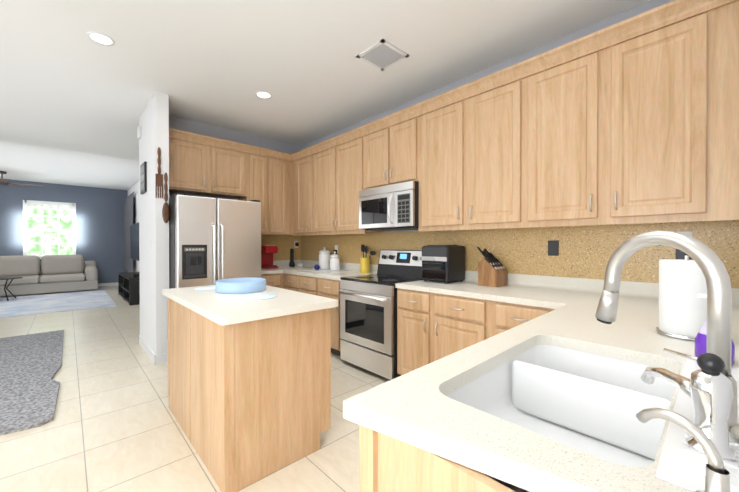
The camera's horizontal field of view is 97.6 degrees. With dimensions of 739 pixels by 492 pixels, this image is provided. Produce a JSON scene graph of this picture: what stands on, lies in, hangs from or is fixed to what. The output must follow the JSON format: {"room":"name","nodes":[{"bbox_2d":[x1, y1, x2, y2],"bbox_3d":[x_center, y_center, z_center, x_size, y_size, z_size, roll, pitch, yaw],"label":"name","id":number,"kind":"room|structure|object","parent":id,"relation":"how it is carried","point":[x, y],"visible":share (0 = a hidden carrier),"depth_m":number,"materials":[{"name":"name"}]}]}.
{"room":"kitchen","nodes":[
{"label":"kitchen","id":0,"kind":"room"},
{"bbox_2d":[0,180,127,283],"bbox_3d":[-9.632,-0.255,8.416,5.620,2.980,0.120,0,0,-43],"label":"wall","id":1,"kind":"structure","parent":0,"point":[100,227],"depth_m":9.54,"materials":[{"name":"blue paint"}]},
{"bbox_2d":[23,200,75,258],"bbox_3d":[-9.013,-0.449,9.152,2.170,2.700,0.450,0,0,-43],"label":"living room window","id":2,"kind":"structure","parent":1,"relation":"in","point":[49,227],"depth_m":9.21,"materials":[{"name":"white glass"}]},
{"bbox_2d":[98,282,117,286],"bbox_3d":[-9.645,1.186,8.321,5.460,0.100,0.012,0,0,-43],"label":"baseboard","id":3,"kind":"structure","parent":1,"relation":"attached to","point":[116,283],"depth_m":9.87,"materials":[{"name":"white wood"}]},
{"bbox_2d":[0,141,138,189],"bbox_3d":[-7.811,-1.825,7.544,7.500,0.170,6.430,0,0,-43],"label":"ceiling","id":4,"kind":"structure","parent":0,"point":[24,162],"depth_m":7.17,"materials":[{"name":"white paint"}]},
{"bbox_2d":[0,171,42,187],"bbox_3d":[-8.531,-1.579,7.548,1.312,0.319,1.319,0,0,-43],"label":"ceiling fan","id":5,"kind":"object","parent":4,"relation":"hanging from","point":[4,182],"visible":1,"depth_m":7.55,"materials":[{"name":"grey plastic"}]},
{"bbox_2d":[128,181,139,271],"bbox_3d":[-4.901,-0.249,7.384,0.120,2.980,7.850,0,0,-43],"label":"wall","id":6,"kind":"structure","parent":0,"point":[134,188],"depth_m":9.03,"materials":[{"name":"white paint"}]},
{"bbox_2d":[124,192,133,271],"bbox_3d":[-7.032,-0.371,9.464,0.079,2.202,1.900,0,0,-43],"label":"panel","id":7,"kind":"object","parent":6,"relation":"hanging from","point":[128,222],"visible":0.79,"depth_m":9.44,"materials":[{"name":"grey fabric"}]},
{"bbox_2d":[130,222,138,260],"bbox_3d":[-5.208,-0.099,7.427,0.266,0.840,1.670,0,0,-43],"label":"tv","id":8,"kind":"object","parent":6,"relation":"attached to","point":[134,241],"visible":0.56,"depth_m":7.44,"materials":[{"name":"black plastic"}]},
{"bbox_2d":[139,92,168,354],"bbox_3d":[-2.587,-0.191,3.867,0.125,2.900,1.050,0,0,-43],"label":"wall","id":9,"kind":"structure","parent":0,"point":[153,225],"depth_m":3.52,"materials":[{"name":"white paint"}]},
{"bbox_2d":[137,126,140,138],"bbox_3d":[-2.911,-1.432,4.092,0.029,0.140,0.110,0,0,-43],"label":"box","id":10,"kind":"object","parent":9,"relation":"attached to","point":[139,132],"visible":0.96,"depth_m":4.05,"materials":[{"name":"white plastic"}]},
{"bbox_2d":[140,161,146,193],"bbox_3d":[-2.728,-0.816,3.903,0.023,0.350,0.300,0,0,-43],"label":"sign","id":11,"kind":"object","parent":9,"relation":"attached to","point":[143,178],"visible":1,"depth_m":3.83,"materials":[{"name":"black plastic"}]},
{"bbox_2d":[138,335,157,364],"bbox_3d":[-2.637,1.210,3.827,0.012,0.100,1.074,0,0,-43],"label":"baseboard","id":12,"kind":"structure","parent":9,"relation":"attached to","point":[157,359],"depth_m":3.70,"materials":[{"name":"white wood"}]},
{"bbox_2d":[155,147,162,197],"bbox_3d":[-2.241,-0.781,3.452,0.068,0.535,0.032,0,0,-43],"label":"fork","id":13,"kind":"object","parent":9,"relation":"attached to","point":[158,179],"visible":1,"depth_m":3.44,"materials":[{"name":"brown wood"}]},
{"bbox_2d":[162,173,169,222],"bbox_3d":[-2.197,-0.516,3.495,0.070,0.545,0.032,0,0,-43],"label":"spoon","id":14,"kind":"object","parent":9,"relation":"attached to","point":[166,212],"visible":1,"depth_m":3.49,"materials":[{"name":"brown wood"}]},
{"bbox_2d":[0,286,388,491],"bbox_3d":[-4.747,1.297,4.285,7.500,0.080,15.400,0,0,-43],"label":"floor","id":15,"kind":"structure","parent":0,"point":[113,426],"depth_m":2.20,"materials":[{"name":"tile"}]},
{"bbox_2d":[0,330,63,435],"bbox_3d":[-4.329,1.252,2.636,2.660,0.028,3.280,0,0,-43],"label":"shag rug","id":16,"kind":"object","parent":15,"relation":"on","point":[30,365],"visible":1,"depth_m":3.00,"materials":[{"name":"grey carpet"}]},
{"bbox_2d":[0,255,97,295],"bbox_3d":[-8.618,0.720,8.473,2.270,0.950,1.070,0,0,-43],"label":"sofa","id":17,"kind":"object","parent":15,"relation":"on","point":[55,273],"visible":1,"depth_m":8.40,"materials":[{"name":"beige fabric"}]},
{"bbox_2d":[0,290,116,317],"bbox_3d":[-7.273,1.237,7.022,2.550,0.012,3.250,0,0,-43],"label":"living room rug","id":18,"kind":"object","parent":15,"relation":"on","point":[23,305],"visible":1,"depth_m":7.05,"materials":[{"name":"grey fabric"}]},
{"bbox_2d":[0,277,22,300],"bbox_3d":[-8.254,0.972,7.301,0.600,0.501,0.600,0,0,-43],"label":"side table","id":19,"kind":"object","parent":18,"relation":"on","point":[6,278],"visible":1,"depth_m":7.27,"materials":[{"name":"black metal"}]},
{"bbox_2d":[118,272,139,304],"bbox_3d":[-5.547,0.919,7.642,0.420,0.640,2.000,0,0,-43],"label":"tv stand","id":20,"kind":"object","parent":15,"relation":"on","point":[129,287],"visible":0.65,"depth_m":7.03,"materials":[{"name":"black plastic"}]},
{"bbox_2d":[169,192,260,288],"bbox_3d":[-1.911,0.352,3.914,0.907,1.815,0.928,0,0,-43],"label":"fridge","id":21,"kind":"object","parent":15,"relation":"on","point":[212,241],"visible":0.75,"depth_m":3.53,"materials":[{"name":"silver metal"}]},
{"bbox_2d":[168,297,330,491],"bbox_3d":[-0.915,0.825,2.307,0.658,0.884,1.248,0,0,-43],"label":"kitchen island","id":22,"kind":"object","parent":15,"relation":"on","point":[249,388],"depth_m":1.84,"materials":[{"name":"brown wood"}]},
{"bbox_2d":[162,285,337,324],"bbox_3d":[-0.915,0.362,2.305,0.720,0.038,1.360,0,0,-43],"label":"island countertop","id":23,"kind":"structure","parent":22,"relation":"on","point":[223,309],"depth_m":1.94,"materials":[{"name":"white stone"}]},
{"bbox_2d":[195,286,215,289],"bbox_3d":[-1.281,0.337,2.579,0.200,0.007,0.200,0,0,-43],"label":"trivet","id":24,"kind":"object","parent":23,"relation":"on","point":[207,288],"visible":0.88,"depth_m":2.54,"materials":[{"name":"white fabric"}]},
{"bbox_2d":[216,278,265,293],"bbox_3d":[-0.983,0.301,2.487,0.360,0.080,0.360,0,0,-43],"label":"basket tray","id":25,"kind":"object","parent":23,"relation":"on","point":[238,285],"visible":1,"depth_m":2.35,"materials":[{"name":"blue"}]},
{"bbox_2d":[236,293,276,299],"bbox_3d":[-0.757,0.339,2.179,0.264,0.007,0.264,0,0,-43],"label":"trivet","id":26,"kind":"object","parent":23,"relation":"on","point":[256,296],"visible":1,"depth_m":2.15,"materials":[{"name":"white fabric"}]},
{"bbox_2d":[261,273,280,287],"bbox_3d":[-1.555,0.814,4.539,0.366,0.884,0.605,0,0,-43],"label":"base cabinet","id":27,"kind":"object","parent":15,"relation":"on","point":[274,280],"depth_m":4.37,"materials":[{"name":"brown wood"}]},
{"bbox_2d":[261,235,280,273],"bbox_3d":[-1.555,0.101,4.545,0.398,0.538,0.629,0,0,-43],"label":"countertop","id":28,"kind":"structure","parent":27,"relation":"on","point":[275,240],"depth_m":5.01,"materials":[{"name":"white stone"}]},
{"bbox_2d":[261,245,277,268],"bbox_3d":[-1.497,0.156,4.785,0.200,0.345,0.280,0,0,-43],"label":"coffee maker","id":29,"kind":"object","parent":28,"relation":"on","point":[267,251],"visible":0.85,"depth_m":4.74,"materials":[{"name":"red plastic"}]},
{"bbox_2d":[281,273,316,294],"bbox_3d":[-0.685,0.815,4.388,0.640,0.884,0.855,0,0,-43],"label":"base cabinet","id":30,"kind":"object","parent":15,"relation":"on","point":[299,283],"depth_m":4.17,"materials":[{"name":"brown wood"}]},
{"bbox_2d":[317,278,340,355],"bbox_3d":[-0.232,0.818,3.904,0.640,0.884,0.470,0,0,-43],"label":"base cabinet","id":31,"kind":"object","parent":15,"relation":"on","point":[329,288],"depth_m":3.63,"materials":[{"name":"brown wood"}]},
{"bbox_2d":[338,250,422,380],"bbox_3d":[0.163,0.644,3.410,0.728,1.195,0.778,0,0,-43],"label":"range","id":32,"kind":"object","parent":15,"relation":"on","point":[368,322],"visible":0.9,"depth_m":3.21,"materials":[{"name":"silver metal"}]},
{"bbox_2d":[397,288,432,374],"bbox_3d":[0.603,0.823,3.011,0.640,0.884,0.395,0,0,-43],"label":"base cabinet","id":33,"kind":"object","parent":15,"relation":"on","point":[432,327],"depth_m":2.79,"materials":[{"name":"brown wood"}]},
{"bbox_2d":[433,293,488,361],"bbox_3d":[0.908,0.824,2.684,0.640,0.884,0.500,0,0,-43],"label":"base cabinet","id":34,"kind":"object","parent":15,"relation":"on","point":[459,323],"depth_m":2.48,"materials":[{"name":"brown wood"}]},
{"bbox_2d":[489,300,554,337],"bbox_3d":[1.260,0.826,2.308,0.640,0.884,0.530,0,0,-43],"label":"base cabinet","id":35,"kind":"object","parent":15,"relation":"on","point":[503,316],"depth_m":2.19,"materials":[{"name":"brown wood"}]},
{"bbox_2d":[281,220,738,299],"bbox_3d":[0.257,0.108,3.386,0.666,0.538,4.797,0,0,-43],"label":"backsplash","id":36,"kind":"structure","parent":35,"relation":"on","point":[585,252],"depth_m":2.62,"materials":[{"name":"yellow stone"}]},
{"bbox_2d":[289,249,294,266],"bbox_3d":[-1.224,0.183,5.109,0.088,0.287,0.088,0,0,-43],"label":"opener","id":37,"kind":"object","parent":36,"relation":"on","point":[291,263],"visible":1,"depth_m":5.09,"materials":[{"name":"black plastic"}]},
{"bbox_2d":[299,268,351,272],"bbox_3d":[-0.609,0.329,4.433,0.395,0.004,0.730,0,0,-43],"label":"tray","id":38,"kind":"object","parent":36,"relation":"on","point":[323,270],"visible":0.79,"depth_m":4.32,"materials":[{"name":"white ceramic"}]},
{"bbox_2d":[319,247,330,268],"bbox_3d":[-0.640,0.170,4.615,0.170,0.310,0.170,0,0,-43],"label":"canister","id":39,"kind":"object","parent":38,"relation":"on","point":[324,258],"visible":0.96,"depth_m":4.54,"materials":[{"name":"white ceramic"}]},
{"bbox_2d":[330,251,339,269],"bbox_3d":[-0.470,0.198,4.390,0.136,0.255,0.136,0,0,-43],"label":"canister","id":40,"kind":"object","parent":38,"relation":"on","point":[334,261],"visible":1,"depth_m":4.34,"materials":[{"name":"white ceramic"}]},
{"bbox_2d":[360,245,375,272],"bbox_3d":[-0.028,0.158,3.990,0.120,0.350,0.229,0,0,-43],"label":"utensil crock","id":41,"kind":"object","parent":36,"relation":"on","point":[364,264],"visible":1,"depth_m":3.98,"materials":[{"name":"yellow ceramic"}]},
{"bbox_2d":[421,245,464,283],"bbox_3d":[0.694,0.164,3.083,0.335,0.348,0.300,0,0,-43],"label":"air fryer","id":42,"kind":"object","parent":36,"relation":"on","point":[443,263],"visible":1,"depth_m":2.98,"materials":[{"name":"black plastic"}]},
{"bbox_2d":[477,247,506,286],"bbox_3d":[1.051,0.173,2.803,0.195,0.333,0.204,0,0,-43],"label":"knife block","id":43,"kind":"object","parent":36,"relation":"on","point":[492,270],"visible":1,"depth_m":2.74,"materials":[{"name":"brown wood"}]},
{"bbox_2d":[343,284,738,491],"bbox_3d":[1.013,0.401,1.302,2.340,0.305,0.717,0,0,-43],"label":"countertop","id":44,"kind":"structure","parent":35,"relation":"on","point":[560,396],"depth_m":0.93,"materials":[{"name":"white stone"}]},
{"bbox_2d":[655,256,706,340],"bbox_3d":[1.229,0.192,1.256,0.181,0.310,0.181,0,0,-43],"label":"paper towel","id":45,"kind":"object","parent":44,"relation":"on","point":[682,307],"visible":0.69,"depth_m":1.21,"materials":[{"name":"white paper"},{"name":"chrome"}]},
{"bbox_2d":[656,360,738,491],"bbox_3d":[0.740,0.348,0.696,0.720,0.006,0.119,0,0,-43],"label":"deck","id":46,"kind":"object","parent":44,"relation":"on","point":[682,464],"visible":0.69,"depth_m":0.53,"materials":[{"name":"white"}]},
{"bbox_2d":[595,230,738,431],"bbox_3d":[0.648,0.156,0.732,0.161,0.382,0.257,0,0,-43],"label":"gooseneck faucet","id":47,"kind":"object","parent":46,"relation":"on","point":[707,260],"visible":0.75,"depth_m":0.64,"materials":[{"name":"silver metal"}]},
{"bbox_2d":[636,408,729,491],"bbox_3d":[0.452,0.297,0.466,0.069,0.102,0.112,0,0,-43],"label":"faucet","id":48,"kind":"object","parent":46,"relation":"on","point":[717,476],"visible":1,"depth_m":0.44,"materials":[{"name":"silver metal"}]},
{"bbox_2d":[641,348,736,461],"bbox_3d":[0.603,0.265,0.627,0.197,0.165,0.140,0,0,-43],"label":"chrome faucet","id":49,"kind":"object","parent":46,"relation":"on","point":[707,389],"visible":0.92,"depth_m":0.54,"materials":[{"name":"silver metal"}]},
{"bbox_2d":[730,425,738,439],"bbox_3d":[0.670,0.335,0.572,0.064,0.022,0.043,0,0,-43],"label":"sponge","id":50,"kind":"object","parent":46,"relation":"on","point":[734,430],"visible":1,"depth_m":0.58,"materials":[{"name":"beige"}]},
{"bbox_2d":[694,294,734,363],"bbox_3d":[1.046,0.246,0.982,0.084,0.202,0.084,0,0,-43],"label":"soap bottle","id":51,"kind":"object","parent":44,"relation":"on","point":[700,344],"visible":0.25,"depth_m":0.98,"materials":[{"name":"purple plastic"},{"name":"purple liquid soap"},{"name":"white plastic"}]},
{"bbox_2d":[169,115,300,199],"bbox_3d":[-1.916,-0.195,4.720,2.018,2.900,0.120,0,0,-43],"label":"wall","id":52,"kind":"structure","parent":0,"point":[177,123],"depth_m":4.54,"materials":[{"name":"grey paint"}]},
{"bbox_2d":[169,128,208,195],"bbox_3d":[-2.311,-1.019,4.024,0.491,0.695,0.344,0,0,-43],"label":"upper cabinet","id":53,"kind":"object","parent":52,"relation":"attached to","point":[188,151],"depth_m":3.92,"materials":[{"name":"brown wood"}]},
{"bbox_2d":[209,136,248,199],"bbox_3d":[-1.955,-1.021,4.357,0.484,0.695,0.344,0,0,-43],"label":"upper cabinet","id":54,"kind":"object","parent":52,"relation":"attached to","point":[228,160],"depth_m":4.24,"materials":[{"name":"brown wood"}]},
{"bbox_2d":[241,145,288,234],"bbox_3d":[-1.559,-0.770,4.729,0.600,1.200,0.344,0,0,-43],"label":"upper cabinet","id":55,"kind":"object","parent":52,"relation":"attached to","point":[268,168],"depth_m":4.63,"materials":[{"name":"brown wood"}]},
{"bbox_2d":[294,241,298,247],"bbox_3d":[-1.185,-0.025,5.278,0.070,0.115,0.034,0,0,-43],"label":"outlet","id":56,"kind":"object","parent":52,"relation":"attached to","point":[296,244],"visible":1,"depth_m":5.27,"materials":[{"name":"white plastic"}]},
{"bbox_2d":[0,0,649,160],"bbox_3d":[-2.551,-1.755,1.920,7.500,0.250,8.970,0,0,-43],"label":"ceiling","id":57,"kind":"structure","parent":0,"point":[66,83],"depth_m":2.81,"materials":[{"name":"white paint"}]},
{"bbox_2d":[87,31,114,45],"bbox_3d":[-2.113,-1.631,2.550,0.176,0.006,0.176,0,0,-43],"label":"recessed light","id":58,"kind":"object","parent":57,"relation":"in","point":[100,38],"visible":1,"depth_m":2.54,"materials":[{"name":"white"}]},
{"bbox_2d":[255,91,271,98],"bbox_3d":[-1.147,-1.636,3.508,0.176,0.006,0.176,0,0,-43],"label":"recessed light","id":59,"kind":"object","parent":57,"relation":"in","point":[263,95],"visible":1,"depth_m":3.49,"materials":[{"name":"white"}]},
{"bbox_2d":[356,39,408,70],"bbox_3d":[0.113,-1.626,2.776,0.320,0.015,0.320,0,0,-43],"label":"ceiling vent","id":60,"kind":"object","parent":57,"relation":"in","point":[382,54],"visible":0.98,"depth_m":2.76,"materials":[{"name":"white metal"}]},
{"bbox_2d":[301,0,673,232],"bbox_3d":[0.545,-0.189,3.654,0.120,2.900,5.040,0,0,-43],"label":"wall","id":61,"kind":"structure","parent":0,"point":[616,18],"depth_m":2.79,"materials":[{"name":"grey paint"}]},
{"bbox_2d":[293,146,312,235],"bbox_3d":[-0.854,-0.770,4.802,0.345,1.200,0.567,0,0,-43],"label":"upper cabinet","id":62,"kind":"object","parent":61,"relation":"attached to","point":[303,160],"depth_m":4.66,"materials":[{"name":"brown wood"}]},
{"bbox_2d":[313,128,383,234],"bbox_3d":[-0.305,-0.767,4.214,0.345,1.200,1.043,0,0,-43],"label":"upper cabinet","id":63,"kind":"object","parent":61,"relation":"attached to","point":[337,160],"depth_m":4.06,"materials":[{"name":"brown wood"}]},
{"bbox_2d":[361,104,416,189],"bbox_3d":[0.320,-1.001,3.545,0.345,0.725,0.785,0,0,-43],"label":"upper cabinet","id":64,"kind":"object","parent":61,"relation":"attached to","point":[388,144],"depth_m":3.40,"materials":[{"name":"brown wood"}]},
{"bbox_2d":[359,181,418,230],"bbox_3d":[0.272,-0.403,3.503,0.476,0.448,0.779,0,0,-43],"label":"microwave","id":65,"kind":"object","parent":64,"relation":"attached to","point":[394,207],"visible":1,"depth_m":3.31,"materials":[{"name":"silver metal"}]},
{"bbox_2d":[413,85,484,231],"bbox_3d":[0.766,-0.761,3.070,0.345,1.200,0.521,0,0,-43],"label":"upper cabinet","id":66,"kind":"object","parent":61,"relation":"attached to","point":[440,119],"depth_m":2.94,"materials":[{"name":"brown wood"}]},
{"bbox_2d":[465,60,524,228],"bbox_3d":[1.109,-0.759,2.703,0.345,1.200,0.483,0,0,-43],"label":"upper cabinet","id":67,"kind":"object","parent":61,"relation":"attached to","point":[494,103],"depth_m":2.57,"materials":[{"name":"brown wood"}]},
{"bbox_2d":[548,240,558,255],"bbox_3d":[1.456,0.016,2.566,0.012,0.120,0.075,0,0,-43],"label":"electrical outlet","id":68,"kind":"object","parent":61,"relation":"attached to","point":[553,247],"visible":1,"depth_m":2.56,"materials":[{"name":"black plastic"}]},
{"bbox_2d":[525,28,612,227],"bbox_3d":[1.442,-0.757,2.347,0.345,1.200,0.492,0,0,-43],"label":"upper cabinet","id":69,"kind":"object","parent":61,"relation":"attached to","point":[565,85],"depth_m":2.21,"materials":[{"name":"brown wood"}]},
{"bbox_2d":[605,0,738,223],"bbox_3d":[1.809,-0.755,1.954,0.345,1.200,0.585,0,0,-43],"label":"upper cabinet","id":70,"kind":"object","parent":61,"relation":"attached to","point":[634,120],"depth_m":1.82,"materials":[{"name":"brown wood"}]},
{"bbox_2d":[675,231,692,259],"bbox_3d":[1.960,0.004,2.014,0.030,0.190,0.080,0,0,-43],"label":"electrical outlet","id":71,"kind":"object","parent":61,"relation":"attached to","point":[680,254],"visible":0.35,"depth_m":2.01,"materials":[{"name":"white plastic"}]}
]}

